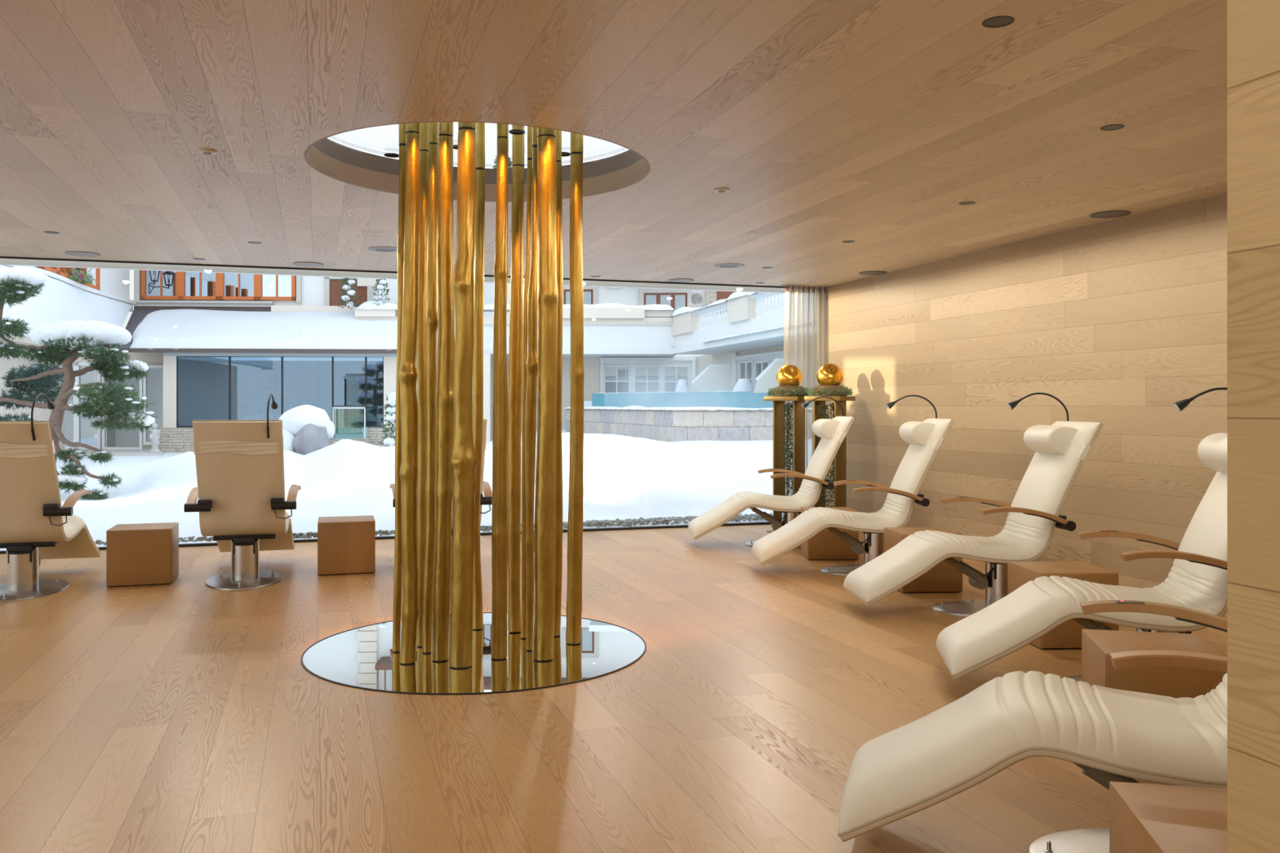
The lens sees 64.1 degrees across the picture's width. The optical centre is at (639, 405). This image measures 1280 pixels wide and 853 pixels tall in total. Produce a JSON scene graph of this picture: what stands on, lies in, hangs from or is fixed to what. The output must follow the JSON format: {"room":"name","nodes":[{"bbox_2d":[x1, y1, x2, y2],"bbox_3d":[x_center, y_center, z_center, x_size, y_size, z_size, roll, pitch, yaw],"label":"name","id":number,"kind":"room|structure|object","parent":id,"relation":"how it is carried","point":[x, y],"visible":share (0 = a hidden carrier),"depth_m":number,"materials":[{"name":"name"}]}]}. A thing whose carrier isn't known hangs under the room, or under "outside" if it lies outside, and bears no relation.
{"room":"spa","nodes":[
{"label":"spa","id":0,"kind":"room"},
{"bbox_2d":[0,256,785,554],"bbox_3d":[-4.399,-0.050,9.467,13.340,2.700,0.332,0,0,-18],"label":"window","id":1,"kind":"structure","parent":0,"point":[4,260],"depth_m":9.89,"materials":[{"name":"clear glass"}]},
{"bbox_2d":[0,0,1226,286],"bbox_3d":[-2.275,-1.403,2.772,13.340,0.205,13.860,0,0,-18],"label":"ceiling","id":2,"kind":"structure","parent":0,"point":[825,124],"depth_m":4.61,"materials":[{"name":"brown wood"}]},
{"bbox_2d":[44,231,59,233],"bbox_3d":[-4.419,-1.349,7.673,0.104,0.102,0.104,0,0,-18],"label":"recessed light","id":3,"kind":"object","parent":2,"relation":"in","point":[47,232],"visible":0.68,"depth_m":7.67,"materials":[{"name":"black metal"}]},
{"bbox_2d":[64,251,100,256],"bbox_3d":[-4.771,-1.297,8.746,0.270,0.008,0.270,0,0,-18],"label":"ceiling vent","id":4,"kind":"object","parent":2,"relation":"in","point":[72,253],"visible":1,"depth_m":8.73,"materials":[{"name":"grey"}]},
{"bbox_2d":[197,148,217,155],"bbox_3d":[-2.213,-1.294,5.225,0.096,0.014,0.096,0,0,-18],"label":"smoke detector","id":5,"kind":"object","parent":2,"relation":"attached to","point":[204,151],"visible":1,"depth_m":5.20,"materials":[{"name":"white plastic"}]},
{"bbox_2d":[248,241,261,244],"bbox_3d":[-3.078,-1.349,8.161,0.104,0.102,0.104,0,0,-18],"label":"recessed light","id":6,"kind":"object","parent":2,"relation":"in","point":[253,242],"visible":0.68,"depth_m":8.17,"materials":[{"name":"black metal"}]},
{"bbox_2d":[292,262,323,266],"bbox_3d":[-3.050,-1.297,9.385,0.270,0.008,0.270,0,0,-18],"label":"ceiling vent","id":7,"kind":"object","parent":2,"relation":"in","point":[300,264],"visible":1,"depth_m":9.36,"materials":[{"name":"grey"}]},
{"bbox_2d":[293,262,322,266],"bbox_3d":[-3.050,-1.296,9.385,0.257,0.005,0.257,0,0,14],"label":"grille","id":8,"kind":"object","parent":7,"relation":"attached to","point":[295,264],"depth_m":9.36,"materials":[{"name":"grey"}]},
{"bbox_2d":[367,246,397,252],"bbox_3d":[-2.120,-1.358,8.502,0.284,0.124,0.284,0,0,-18],"label":"recessed light","id":9,"kind":"object","parent":2,"relation":"in","point":[383,249],"visible":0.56,"depth_m":8.49,"materials":[{"name":"grey"}]},
{"bbox_2d":[303,121,649,201],"bbox_3d":[-0.869,-1.408,5.599,1.848,0.214,1.848,0,0,-18],"label":"skylight","id":10,"kind":"object","parent":2,"relation":"attached to","point":[335,160],"visible":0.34,"depth_m":6.12,"materials":[{"name":"brown wood"}]},
{"bbox_2d":[384,152,399,157],"bbox_3d":[-1.486,-1.496,6.114,0.090,0.007,0.090,0,0,-18],"label":"spotlight","id":11,"kind":"object","parent":10,"relation":"attached to","point":[388,154],"visible":0.97,"depth_m":6.11,"materials":[{"name":"black metal"}]},
{"bbox_2d":[453,144,457,149],"bbox_3d":[-1.051,-1.496,5.922,0.090,0.007,0.090,0,0,-18],"label":"spotlight","id":12,"kind":"object","parent":10,"relation":"attached to","point":[455,146],"visible":0.27,"depth_m":5.92,"materials":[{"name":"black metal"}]},
{"bbox_2d":[508,128,524,134],"bbox_3d":[-0.673,-1.496,5.594,0.090,0.007,0.090,0,0,-18],"label":"spotlight","id":13,"kind":"object","parent":10,"relation":"attached to","point":[515,131],"visible":1,"depth_m":5.60,"materials":[{"name":"black metal"}]},
{"bbox_2d":[561,151,570,156],"bbox_3d":[-0.457,-1.496,6.088,0.090,0.007,0.090,0,0,-18],"label":"spotlight","id":14,"kind":"object","parent":10,"relation":"attached to","point":[563,153],"visible":0.61,"depth_m":6.09,"materials":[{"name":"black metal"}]},
{"bbox_2d":[668,278,694,282],"bbox_3d":[0.430,-1.297,10.609,0.270,0.008,0.270,0,0,-18],"label":"ceiling vent","id":15,"kind":"object","parent":2,"relation":"in","point":[676,280],"visible":1,"depth_m":10.58,"materials":[{"name":"grey"}]},
{"bbox_2d":[713,187,729,192],"bbox_3d":[0.492,-1.294,6.162,0.096,0.014,0.096,0,0,-18],"label":"smoke detector","id":16,"kind":"object","parent":2,"relation":"attached to","point":[721,189],"visible":1,"depth_m":6.14,"materials":[{"name":"white plastic"}]},
{"bbox_2d":[714,263,744,267],"bbox_3d":[0.830,-1.358,9.495,0.284,0.124,0.284,0,0,-18],"label":"recessed light","id":17,"kind":"object","parent":2,"relation":"in","point":[719,265],"visible":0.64,"depth_m":9.51,"materials":[{"name":"grey"}]},
{"bbox_2d":[780,284,826,506],"bbox_3d":[1.776,-0.005,11.118,0.551,2.590,0.116,0,0,-18],"label":"sheer curtain","id":18,"kind":"object","parent":2,"relation":"hanging from","point":[804,329],"visible":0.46,"depth_m":11.10,"materials":[{"name":"white fabric"}]},
{"bbox_2d":[841,240,855,242],"bbox_3d":[1.654,-1.349,8.107,0.104,0.102,0.104,0,0,-18],"label":"recessed light","id":19,"kind":"object","parent":2,"relation":"in","point":[842,241],"visible":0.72,"depth_m":8.11,"materials":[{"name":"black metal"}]},
{"bbox_2d":[858,271,887,275],"bbox_3d":[2.280,-1.297,10.000,0.270,0.008,0.270,0,0,-18],"label":"ceiling vent","id":20,"kind":"object","parent":2,"relation":"in","point":[864,273],"visible":1,"depth_m":9.99,"materials":[{"name":"grey"}]},
{"bbox_2d":[958,201,975,204],"bbox_3d":[2.100,-1.349,6.559,0.104,0.102,0.104,0,0,-18],"label":"recessed light","id":21,"kind":"object","parent":2,"relation":"in","point":[962,202],"visible":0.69,"depth_m":6.55,"materials":[{"name":"black metal"}]},
{"bbox_2d":[982,15,1014,27],"bbox_3d":[1.213,-1.349,3.461,0.104,0.102,0.104,0,0,-18],"label":"recessed light","id":22,"kind":"object","parent":2,"relation":"in","point":[1002,20],"visible":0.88,"depth_m":3.46,"materials":[{"name":"black metal"}]},
{"bbox_2d":[1089,209,1131,217],"bbox_3d":[3.191,-1.297,6.932,0.256,0.008,0.256,0,0,-18],"label":"ceiling vent","id":23,"kind":"object","parent":2,"relation":"in","point":[1117,213],"visible":1,"depth_m":6.92,"materials":[{"name":"grey"}]},
{"bbox_2d":[1100,124,1124,130],"bbox_3d":[2.208,-1.349,4.775,0.104,0.102,0.104,0,0,-18],"label":"recessed light","id":24,"kind":"object","parent":2,"relation":"in","point":[1113,126],"visible":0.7,"depth_m":4.78,"materials":[{"name":"black metal"}]},
{"bbox_2d":[0,524,1226,852],"bbox_3d":[-2.275,1.360,2.772,13.340,0.120,13.860,0,0,-18],"label":"floor","id":25,"kind":"structure","parent":0,"point":[184,715],"depth_m":4.21,"materials":[{"name":"brown wood"}]},
{"bbox_2d":[0,392,101,602],"bbox_3d":[-4.387,0.608,7.372,0.773,1.384,1.497,0,0,-16],"label":"lounger","id":26,"kind":"object","parent":25,"relation":"on","point":[34,526],"visible":1,"depth_m":6.98,"materials":[{"name":"beige leather"}]},
{"bbox_2d":[31,392,55,440],"bbox_3d":[-4.032,0.075,6.904,0.062,0.318,0.402,0,0,-18],"label":"lamp","id":27,"kind":"object","parent":26,"relation":"attached to","point":[39,432],"depth_m":6.76,"materials":[{"name":"black metal"}]},
{"bbox_2d":[62,515,99,551],"bbox_3d":[-4.392,0.648,7.389,0.578,1.088,1.453,0,0,-16],"label":"cushion","id":28,"kind":"object","parent":26,"relation":"on","point":[76,535],"depth_m":7.74,"materials":[{"name":"beige leather"}]},
{"bbox_2d":[106,522,178,586],"bbox_3d":[-3.665,1.097,7.543,0.425,0.405,0.430,0,0,-18],"label":"side table","id":29,"kind":"object","parent":25,"relation":"on","point":[139,554],"visible":1,"depth_m":7.35,"materials":[{"name":"brown wood"}]},
{"bbox_2d":[183,393,301,590],"bbox_3d":[-2.994,0.608,7.805,0.773,1.384,1.497,0,0,-15],"label":"lounger","id":30,"kind":"object","parent":25,"relation":"on","point":[240,491],"visible":1,"depth_m":7.34,"materials":[{"name":"beige leather"}]},
{"bbox_2d":[266,393,278,438],"bbox_3d":[-2.640,0.075,7.337,0.064,0.318,0.402,0,0,-18],"label":"lamp","id":31,"kind":"object","parent":30,"relation":"attached to","point":[272,425],"depth_m":7.19,"materials":[{"name":"black metal"}]},
{"bbox_2d":[285,511,290,528],"bbox_3d":[-2.998,0.648,7.823,0.578,1.088,1.453,0,0,-15],"label":"cushion","id":32,"kind":"object","parent":30,"relation":"on","point":[287,519],"depth_m":7.96,"materials":[{"name":"beige leather"}]},
{"bbox_2d":[317,515,375,575],"bbox_3d":[-2.310,1.097,8.039,0.425,0.405,0.430,0,0,-17],"label":"side table","id":33,"kind":"object","parent":25,"relation":"on","point":[346,544],"visible":1,"depth_m":7.84,"materials":[{"name":"brown wood"}]},
{"bbox_2d":[390,394,492,581],"bbox_3d":[-1.605,0.608,8.160,0.773,1.384,1.497,0,0,-16],"label":"lounger","id":34,"kind":"object","parent":25,"relation":"on","point":[485,486],"visible":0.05,"depth_m":7.76,"materials":[{"name":"beige leather"}]},
{"bbox_2d":[301,612,646,694],"bbox_3d":[-0.869,1.297,5.484,1.806,0.006,1.806,0,0,-18],"label":"floor mirror","id":35,"kind":"object","parent":25,"relation":"on","point":[363,657],"visible":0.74,"depth_m":5.12,"materials":[{"name":"silver glass"}]},
{"bbox_2d":[392,123,406,652],"bbox_3d":[-1.262,-0.354,5.370,0.077,3.300,0.057,0,0,1],"label":"bamboo pole","id":36,"kind":"object","parent":35,"relation":"on","point":[397,580],"visible":0.55,"depth_m":5.36,"materials":[{"name":"gold metal"}]},
{"bbox_2d":[399,122,420,664],"bbox_3d":[-1.161,-0.354,5.137,0.097,3.300,0.102,0,0,42],"label":"bamboo pole","id":37,"kind":"object","parent":35,"relation":"on","point":[408,374],"visible":0.84,"depth_m":5.11,"materials":[{"name":"gold metal"}]},
{"bbox_2d":[416,122,429,647],"bbox_3d":[-1.171,-0.354,5.499,0.068,3.300,0.066,0,0,30],"label":"bamboo pole","id":38,"kind":"object","parent":35,"relation":"on","point":[421,351],"visible":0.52,"depth_m":5.47,"materials":[{"name":"gold metal"}]},
{"bbox_2d":[422,122,438,653],"bbox_3d":[-1.095,-0.354,5.353,0.090,3.300,0.067,0,0,24],"label":"bamboo pole","id":39,"kind":"object","parent":35,"relation":"on","point":[432,282],"visible":0.8,"depth_m":5.33,"materials":[{"name":"gold metal"}]},
{"bbox_2d":[431,121,454,662],"bbox_3d":[-0.998,-0.354,5.200,0.116,3.300,0.109,0,0,20],"label":"bamboo pole","id":40,"kind":"object","parent":35,"relation":"on","point":[442,576],"visible":0.83,"depth_m":5.16,"materials":[{"name":"gold metal"}]},
{"bbox_2d":[448,121,476,669],"bbox_3d":[-0.881,-0.354,5.077,0.136,3.300,0.132,0,0,27],"label":"bamboo pole","id":41,"kind":"object","parent":35,"relation":"on","point":[463,461],"visible":0.85,"depth_m":5.03,"materials":[{"name":"gold metal"}]},
{"bbox_2d":[471,122,484,630],"bbox_3d":[-0.938,-0.354,5.917,0.074,3.300,0.076,0,0,24],"label":"bamboo pole","id":42,"kind":"object","parent":35,"relation":"on","point":[477,371],"visible":0.7,"depth_m":5.89,"materials":[{"name":"gold metal"}]},
{"bbox_2d":[491,123,508,660],"bbox_3d":[-0.718,-0.354,5.232,0.089,3.300,0.089,0,0,-18],"label":"bamboo pole","id":43,"kind":"object","parent":35,"relation":"on","point":[500,412],"visible":0.92,"depth_m":5.20,"materials":[{"name":"gold metal"}]},
{"bbox_2d":[507,124,524,633],"bbox_3d":[-0.709,-0.354,5.848,0.093,3.300,0.095,0,0,31],"label":"bamboo pole","id":44,"kind":"object","parent":35,"relation":"on","point":[516,308],"visible":0.89,"depth_m":5.82,"materials":[{"name":"gold metal"}]},
{"bbox_2d":[520,125,532,639],"bbox_3d":[-0.631,-0.354,5.676,0.065,3.300,0.039,0,0,5],"label":"bamboo pole","id":45,"kind":"object","parent":35,"relation":"on","point":[529,185],"visible":0.7,"depth_m":5.67,"materials":[{"name":"gold metal"}]},
{"bbox_2d":[524,126,537,651],"bbox_3d":[-0.568,-0.354,5.394,0.086,3.300,0.067,0,0,22],"label":"bamboo pole","id":46,"kind":"object","parent":35,"relation":"on","point":[531,361],"visible":0.79,"depth_m":5.38,"materials":[{"name":"gold metal"}]},
{"bbox_2d":[532,127,558,661],"bbox_3d":[-0.483,-0.354,5.216,0.129,3.300,0.111,0,0,6],"label":"bamboo pole","id":47,"kind":"object","parent":35,"relation":"on","point":[547,284],"visible":0.84,"depth_m":5.17,"materials":[{"name":"gold metal"}]},
{"bbox_2d":[554,129,563,636],"bbox_3d":[-0.465,-0.354,5.741,0.068,3.300,0.061,0,0,-18],"label":"bamboo pole","id":48,"kind":"object","parent":35,"relation":"on","point":[558,484],"visible":0.62,"depth_m":5.72,"materials":[{"name":"gold metal"}]},
{"bbox_2d":[565,132,584,644],"bbox_3d":[-0.352,-0.354,5.561,0.099,3.300,0.091,0,0,40],"label":"bamboo pole","id":49,"kind":"object","parent":35,"relation":"on","point":[575,529],"visible":0.85,"depth_m":5.53,"materials":[{"name":"gold metal"}]},
{"bbox_2d":[688,396,854,548],"bbox_3d":[1.209,0.608,9.515,1.497,1.384,0.773,0,0,-2],"label":"lounger","id":50,"kind":"object","parent":25,"relation":"on","point":[833,433],"visible":0.96,"depth_m":9.29,"materials":[{"name":"beige leather"}]},
{"bbox_2d":[801,396,844,416],"bbox_3d":[1.742,0.075,9.755,0.386,0.318,0.145,0,0,-18],"label":"lamp","id":51,"kind":"object","parent":50,"relation":"attached to","point":[804,405],"depth_m":9.74,"materials":[{"name":"black metal"}]},
{"bbox_2d":[764,396,804,532],"bbox_3d":[1.533,0.605,10.500,0.380,1.390,0.380,0,0,35],"label":"pedestal","id":52,"kind":"object","parent":25,"relation":"on","point":[798,418],"visible":0.57,"depth_m":10.47,"materials":[{"name":"paint"}]},
{"bbox_2d":[766,385,810,396],"bbox_3d":[1.535,-0.154,10.507,0.480,0.171,0.485,0,0,-18],"label":"wreath","id":53,"kind":"object","parent":52,"relation":"on","point":[778,391],"visible":0.94,"depth_m":10.36,"materials":[{"name":"green"}]},
{"bbox_2d":[776,364,802,386],"bbox_3d":[1.534,-0.292,10.497,0.266,0.257,0.251,0,0,-18],"label":"ball","id":54,"kind":"object","parent":53,"relation":"on","point":[788,375],"visible":0.88,"depth_m":10.41,"materials":[{"name":"gold metal"}]},
{"bbox_2d":[779,401,800,515],"bbox_3d":[1.538,0.590,10.467,0.218,1.259,0.240,0,0,6],"label":"trailing ivy","id":55,"kind":"object","parent":52,"relation":"hanging from","point":[788,424],"visible":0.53,"depth_m":10.45,"materials":[{"name":"green plant"}]},
{"bbox_2d":[800,506,858,559],"bbox_3d":[1.624,1.097,8.768,0.425,0.405,0.430,0,0,1],"label":"side table","id":56,"kind":"object","parent":25,"relation":"on","point":[825,544],"visible":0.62,"depth_m":8.55,"materials":[{"name":"brown wood"}]},
{"bbox_2d":[804,395,855,506],"bbox_3d":[1.900,0.605,10.220,0.380,1.390,0.380,0,0,35],"label":"pedestal","id":57,"kind":"object","parent":25,"relation":"on","point":[840,466],"visible":0.44,"depth_m":10.16,"materials":[{"name":"paint"}]},
{"bbox_2d":[806,382,853,395],"bbox_3d":[1.897,-0.152,10.217,0.489,0.167,0.486,0,0,-18],"label":"wreath","id":58,"kind":"object","parent":57,"relation":"on","point":[819,390],"visible":0.99,"depth_m":10.08,"materials":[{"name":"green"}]},
{"bbox_2d":[816,363,843,385],"bbox_3d":[1.901,-0.293,10.218,0.266,0.253,0.255,0,0,-18],"label":"ball","id":59,"kind":"object","parent":58,"relation":"on","point":[829,374],"visible":0.91,"depth_m":10.13,"materials":[{"name":"gold metal"}]},
{"bbox_2d":[817,401,843,506],"bbox_3d":[1.884,0.595,10.185,0.281,1.271,0.202,0,0,19],"label":"trailing ivy","id":60,"kind":"object","parent":57,"relation":"hanging from","point":[831,405],"visible":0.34,"depth_m":10.17,"materials":[{"name":"green plant"}]},
{"bbox_2d":[751,395,954,575],"bbox_3d":[1.644,0.608,8.002,1.497,1.384,0.773,0,0,-1],"label":"lounger","id":61,"kind":"object","parent":25,"relation":"on","point":[925,438],"visible":0.97,"depth_m":7.81,"materials":[{"name":"beige leather"}]},
{"bbox_2d":[886,395,937,417],"bbox_3d":[2.184,0.075,8.225,0.383,0.318,0.156,0,0,-18],"label":"lamp","id":62,"kind":"object","parent":61,"relation":"attached to","point":[890,405],"depth_m":8.21,"materials":[{"name":"black metal"}]},
{"bbox_2d":[884,527,962,593],"bbox_3d":[2.012,1.097,7.276,0.425,0.405,0.430,0,0,-4],"label":"side table","id":63,"kind":"object","parent":25,"relation":"on","point":[944,577],"visible":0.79,"depth_m":7.07,"materials":[{"name":"brown wood"}]},
{"bbox_2d":[842,392,1102,616],"bbox_3d":[2.089,0.608,6.492,1.497,1.384,0.773,0,0,-3],"label":"lounger","id":64,"kind":"object","parent":25,"relation":"on","point":[1061,448],"visible":0.98,"depth_m":6.33,"materials":[{"name":"beige leather"}]},
{"bbox_2d":[1007,392,1068,421],"bbox_3d":[2.621,0.075,6.736,0.387,0.318,0.142,0,0,-18],"label":"lamp","id":65,"kind":"object","parent":64,"relation":"attached to","point":[1011,405],"depth_m":6.72,"materials":[{"name":"black metal"}]},
{"bbox_2d":[837,600,1226,852],"bbox_3d":[1.340,0.608,2.887,1.497,1.384,0.773,0,0,18],"label":"lounger","id":66,"kind":"object","parent":25,"relation":"on","point":[1112,735],"visible":0.83,"depth_m":2.79,"materials":[{"name":"beige leather"}]},
{"bbox_2d":[839,671,1226,832],"bbox_3d":[1.323,0.648,2.893,1.453,1.088,0.578,0,0,18],"label":"cushion","id":67,"kind":"object","parent":66,"relation":"on","point":[1112,735],"depth_m":2.78,"materials":[{"name":"beige leather"}]},
{"bbox_2d":[1008,560,1118,649],"bbox_3d":[2.330,1.097,5.646,0.425,0.405,0.430,0,0,-4],"label":"side table","id":68,"kind":"object","parent":25,"relation":"on","point":[1068,635],"visible":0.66,"depth_m":5.44,"materials":[{"name":"brown wood"}]},
{"bbox_2d":[935,387,1226,682],"bbox_3d":[2.151,0.608,4.668,1.497,1.384,0.773,0,0,9],"label":"lounger","id":69,"kind":"object","parent":25,"relation":"on","point":[1197,580],"visible":0.7,"depth_m":4.53,"materials":[{"name":"beige leather"}]},
{"bbox_2d":[936,471,1226,674],"bbox_3d":[2.133,0.648,4.672,1.453,1.088,0.578,0,0,9],"label":"cushion","id":70,"kind":"object","parent":69,"relation":"on","point":[1039,606],"depth_m":4.52,"materials":[{"name":"beige leather"}]},
{"bbox_2d":[1173,387,1226,411],"bbox_3d":[2.720,0.075,4.793,0.356,0.318,0.216,0,0,-18],"label":"lamp","id":71,"kind":"object","parent":69,"relation":"attached to","point":[1180,406],"depth_m":4.80,"materials":[{"name":"black metal"}]},
{"bbox_2d":[1081,629,1226,698],"bbox_3d":[1.928,1.097,3.832,0.425,0.405,0.430,0,0,13],"label":"side table","id":72,"kind":"object","parent":25,"relation":"on","point":[1097,646],"visible":0.27,"depth_m":3.71,"materials":[{"name":"brown wood"}]},
{"bbox_2d":[1109,781,1226,852],"bbox_3d":[1.288,1.097,2.183,0.425,0.405,0.430,0,0,10],"label":"side table","id":73,"kind":"object","parent":25,"relation":"on","point":[1144,818],"visible":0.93,"depth_m":2.25,"materials":[{"name":"brown wood"}]},
{"bbox_2d":[675,379,688,391],"bbox_3d":[1.132,-0.411,27.501,0.428,0.578,0.420,0,0,-18],"label":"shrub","id":74,"kind":"object","parent":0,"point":[682,386],"visible":0.47,"depth_m":27.39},
{"bbox_2d":[824,194,1226,616],"bbox_3d":[4.172,-0.040,4.838,0.200,2.920,13.900,0,0,-18],"label":"wall","id":75,"kind":"structure","parent":0,"point":[1123,321],"depth_m":7.64,"materials":[{"name":"brown wood"}]},
{"bbox_2d":[1226,0,1279,852],"bbox_3d":[3.135,0.000,0.650,4.310,2.600,2.544,0,0,-18],"label":"wall","id":76,"kind":"structure","parent":0,"point":[1253,26],"depth_m":1.18,"materials":[{"name":"brown wood"}]},
{"label":"outside","id":77,"kind":"structure","parent":0,"visible":0},
{"bbox_2d":[0,428,773,551],"bbox_3d":[-14.815,0.896,25.735,95.830,0.890,36.530,0,0,0],"label":"snow ground","id":78,"kind":"structure","parent":77,"point":[624,477],"depth_m":13.30,"materials":[{"name":"white"}]},
{"bbox_2d":[0,266,159,500],"bbox_3d":[-7.904,-0.275,13.786,3.259,3.222,1.264,0,0,14],"label":"pine","id":79,"kind":"object","parent":78,"relation":"on","point":[63,341],"visible":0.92,"depth_m":13.50,"materials":[{"name":"green plant"}]},
{"bbox_2d":[64,449,163,456],"bbox_3d":[-14.569,1.270,27.300,3.856,0.060,3.951,0,0,-18],"label":"paved path","id":80,"kind":"structure","parent":78,"relation":"on","point":[117,452],"depth_m":26.75,"materials":[{"name":"grey stone"}]},
{"bbox_2d":[148,422,161,452],"bbox_3d":[-12.912,0.857,27.200,0.319,0.786,0.280,0,0,-18],"label":"statue","id":81,"kind":"object","parent":80,"relation":"on","point":[154,437],"visible":0.89,"depth_m":27.13,"materials":[{"name":"stone"}]},
{"bbox_2d":[64,348,163,449],"bbox_3d":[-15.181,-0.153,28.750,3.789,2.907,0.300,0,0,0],"label":"building","id":82,"kind":"structure","parent":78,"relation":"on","point":[77,429],"depth_m":28.64,"materials":[{"name":"white paint"}]},
{"bbox_2d":[117,309,490,453],"bbox_3d":[-9.717,-0.708,30.391,10.693,4.305,6.170,0,0,-5],"label":"building","id":83,"kind":"structure","parent":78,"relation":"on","point":[197,386],"depth_m":29.02,"materials":[{"name":"stone"}]},
{"bbox_2d":[279,404,334,454],"bbox_3d":[-5.428,0.513,16.623,0.856,1.046,0.803,0,0,18],"label":"boulder","id":84,"kind":"object","parent":78,"relation":"on","point":[306,428],"visible":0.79,"depth_m":16.33,"materials":[{"name":"white"}]},
{"bbox_2d":[377,391,395,446],"bbox_3d":[-4.684,0.283,19.504,0.672,1.068,0.642,0,0,-18],"label":"shrub","id":85,"kind":"object","parent":78,"relation":"on","point":[391,398],"visible":0.48,"depth_m":19.37,"materials":[{"name":"white plant"}]},
{"bbox_2d":[94,512,773,545],"bbox_3d":[-2.009,1.255,10.479,7.731,0.077,0.542,0,0,-18],"label":"gravel strip","id":86,"kind":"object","parent":78,"relation":"on","point":[628,522],"visible":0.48,"depth_m":10.85,"materials":[{"name":"gravel"}]},
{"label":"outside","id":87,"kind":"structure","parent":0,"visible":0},
{"bbox_3d":[-19.936,1.580,46.310,130.000,0.440,79.660,0,0,-18],"label":"ground","id":88,"kind":"structure","parent":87,"visible":0},
{"bbox_2d":[0,269,133,345],"bbox_3d":[-20.493,-2.950,29.730,0.600,9.500,23.200,0,0,4],"label":"wall","id":89,"kind":"structure","parent":88,"relation":"on","point":[24,340],"depth_m":39.10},
{"bbox_2d":[0,265,136,450],"bbox_3d":[-13.984,-2.150,22.701,3.106,7.100,15.471,0,0,-2],"label":"building","id":90,"kind":"structure","parent":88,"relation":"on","point":[108,300],"depth_m":24.88,"materials":[{"name":"paint"}]},
{"bbox_2d":[65,267,97,284],"bbox_3d":[-14.126,-3.334,25.773,0.513,0.509,1.546,0,0,-10],"label":"flower box","id":91,"kind":"object","parent":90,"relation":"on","point":[82,278],"visible":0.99,"depth_m":25.67,"materials":[{"name":"pink"}]},
{"bbox_2d":[492,155,511,168],"bbox_3d":[-5.892,-4.744,44.023,4.422,12.088,4.439,0,0,34],"label":"conifer","id":92,"kind":"object","parent":88,"relation":"on","point":[509,158],"visible":0.02,"depth_m":43.86,"materials":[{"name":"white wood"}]},
{"bbox_2d":[355,291,784,438],"bbox_3d":[0.672,-0.843,27.246,19.670,4.487,8.640,0,0,43],"label":"building","id":93,"kind":"structure","parent":88,"relation":"on","point":[628,348],"depth_m":29.85,"materials":[{"name":"paint"}]},
{"bbox_2d":[133,270,397,360],"bbox_3d":[-11.179,-4.786,33.168,9.406,6.372,7.150,0,0,-3],"label":"house","id":94,"kind":"structure","parent":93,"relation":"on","point":[174,290],"depth_m":30.68,"materials":[{"name":"paint"}]},
{"bbox_2d":[147,270,159,293],"bbox_3d":[-14.400,-3.799,30.230,0.329,0.926,0.812,0,0,-33],"label":"wall lantern","id":95,"kind":"object","parent":94,"relation":"attached to","point":[154,276],"visible":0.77,"depth_m":30.04,"materials":[{"name":"black metal"}]},
{"bbox_2d":[337,277,359,309],"bbox_3d":[-8.527,-3.396,29.916,0.639,1.122,0.682,0,0,22],"label":"shrub","id":96,"kind":"object","parent":93,"relation":"on","point":[351,281],"visible":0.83,"depth_m":29.81,"materials":[{"name":"white plant"}]},
{"bbox_2d":[371,278,390,305],"bbox_3d":[-7.583,-3.404,29.896,0.575,1.028,0.622,0,0,-18],"label":"shrub","id":97,"kind":"object","parent":93,"relation":"on","point":[379,287],"visible":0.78,"depth_m":29.79,"materials":[{"name":"white plant"}]},
{"bbox_2d":[454,282,737,355],"bbox_3d":[-2.402,-4.700,35.992,12.073,6.200,6.500,0,0,3],"label":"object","id":98,"kind":"structure","parent":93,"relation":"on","point":[676,299],"depth_m":34.12,"materials":[{"name":"paint"}]},
{"bbox_2d":[564,289,592,304],"bbox_3d":[-2.060,-3.290,34.239,0.988,1.180,0.030,0,0,3],"label":"window","id":99,"kind":"structure","parent":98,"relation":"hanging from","point":[588,294],"depth_m":34.21,"materials":[{"name":"glass"}]},
{"bbox_2d":[644,293,687,310],"bbox_3d":[0.854,-3.225,34.105,1.453,1.050,0.030,0,0,3],"label":"window","id":100,"kind":"structure","parent":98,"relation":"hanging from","point":[676,300],"depth_m":34.07,"materials":[{"name":"glass"}]},
{"bbox_2d":[563,391,773,441],"bbox_3d":[3.458,0.523,25.410,10.438,1.754,10.311,0,0,-6],"label":"pool","id":101,"kind":"object","parent":88,"relation":"on","point":[712,415],"visible":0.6,"depth_m":22.06,"materials":[{"name":"stone"}]},
{"bbox_2d":[753,358,783,392],"bbox_3d":[3.231,-0.690,23.675,1.182,0.802,0.150,0,0,0],"label":"divider","id":102,"kind":"object","parent":101,"relation":"on","point":[766,379],"visible":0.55,"depth_m":23.60,"materials":[{"name":"white paint"}]},
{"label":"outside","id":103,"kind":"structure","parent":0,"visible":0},
{"bbox_2d":[583,400,591,407],"bbox_3d":[6.790,0.490,29.000,18.029,1.220,14.000,0,0,0],"label":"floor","id":104,"kind":"structure","parent":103,"point":[586,403],"depth_m":28.89,"materials":[{"name":"white"}]},
{"bbox_2d":[690,364,728,391],"bbox_3d":[1.891,-0.721,27.675,1.041,0.766,0.150,0,0,0],"label":"divider","id":105,"kind":"object","parent":104,"relation":"on","point":[713,377],"visible":0.9,"depth_m":27.60,"materials":[{"name":"white paint"}]},
{"bbox_2d":[733,378,754,391],"bbox_3d":[2.530,-0.387,24.802,0.632,0.525,0.620,0,0,-18],"label":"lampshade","id":106,"kind":"object","parent":104,"relation":"on","point":[742,384],"visible":0.47,"depth_m":24.63,"materials":[{"name":"fabric"}]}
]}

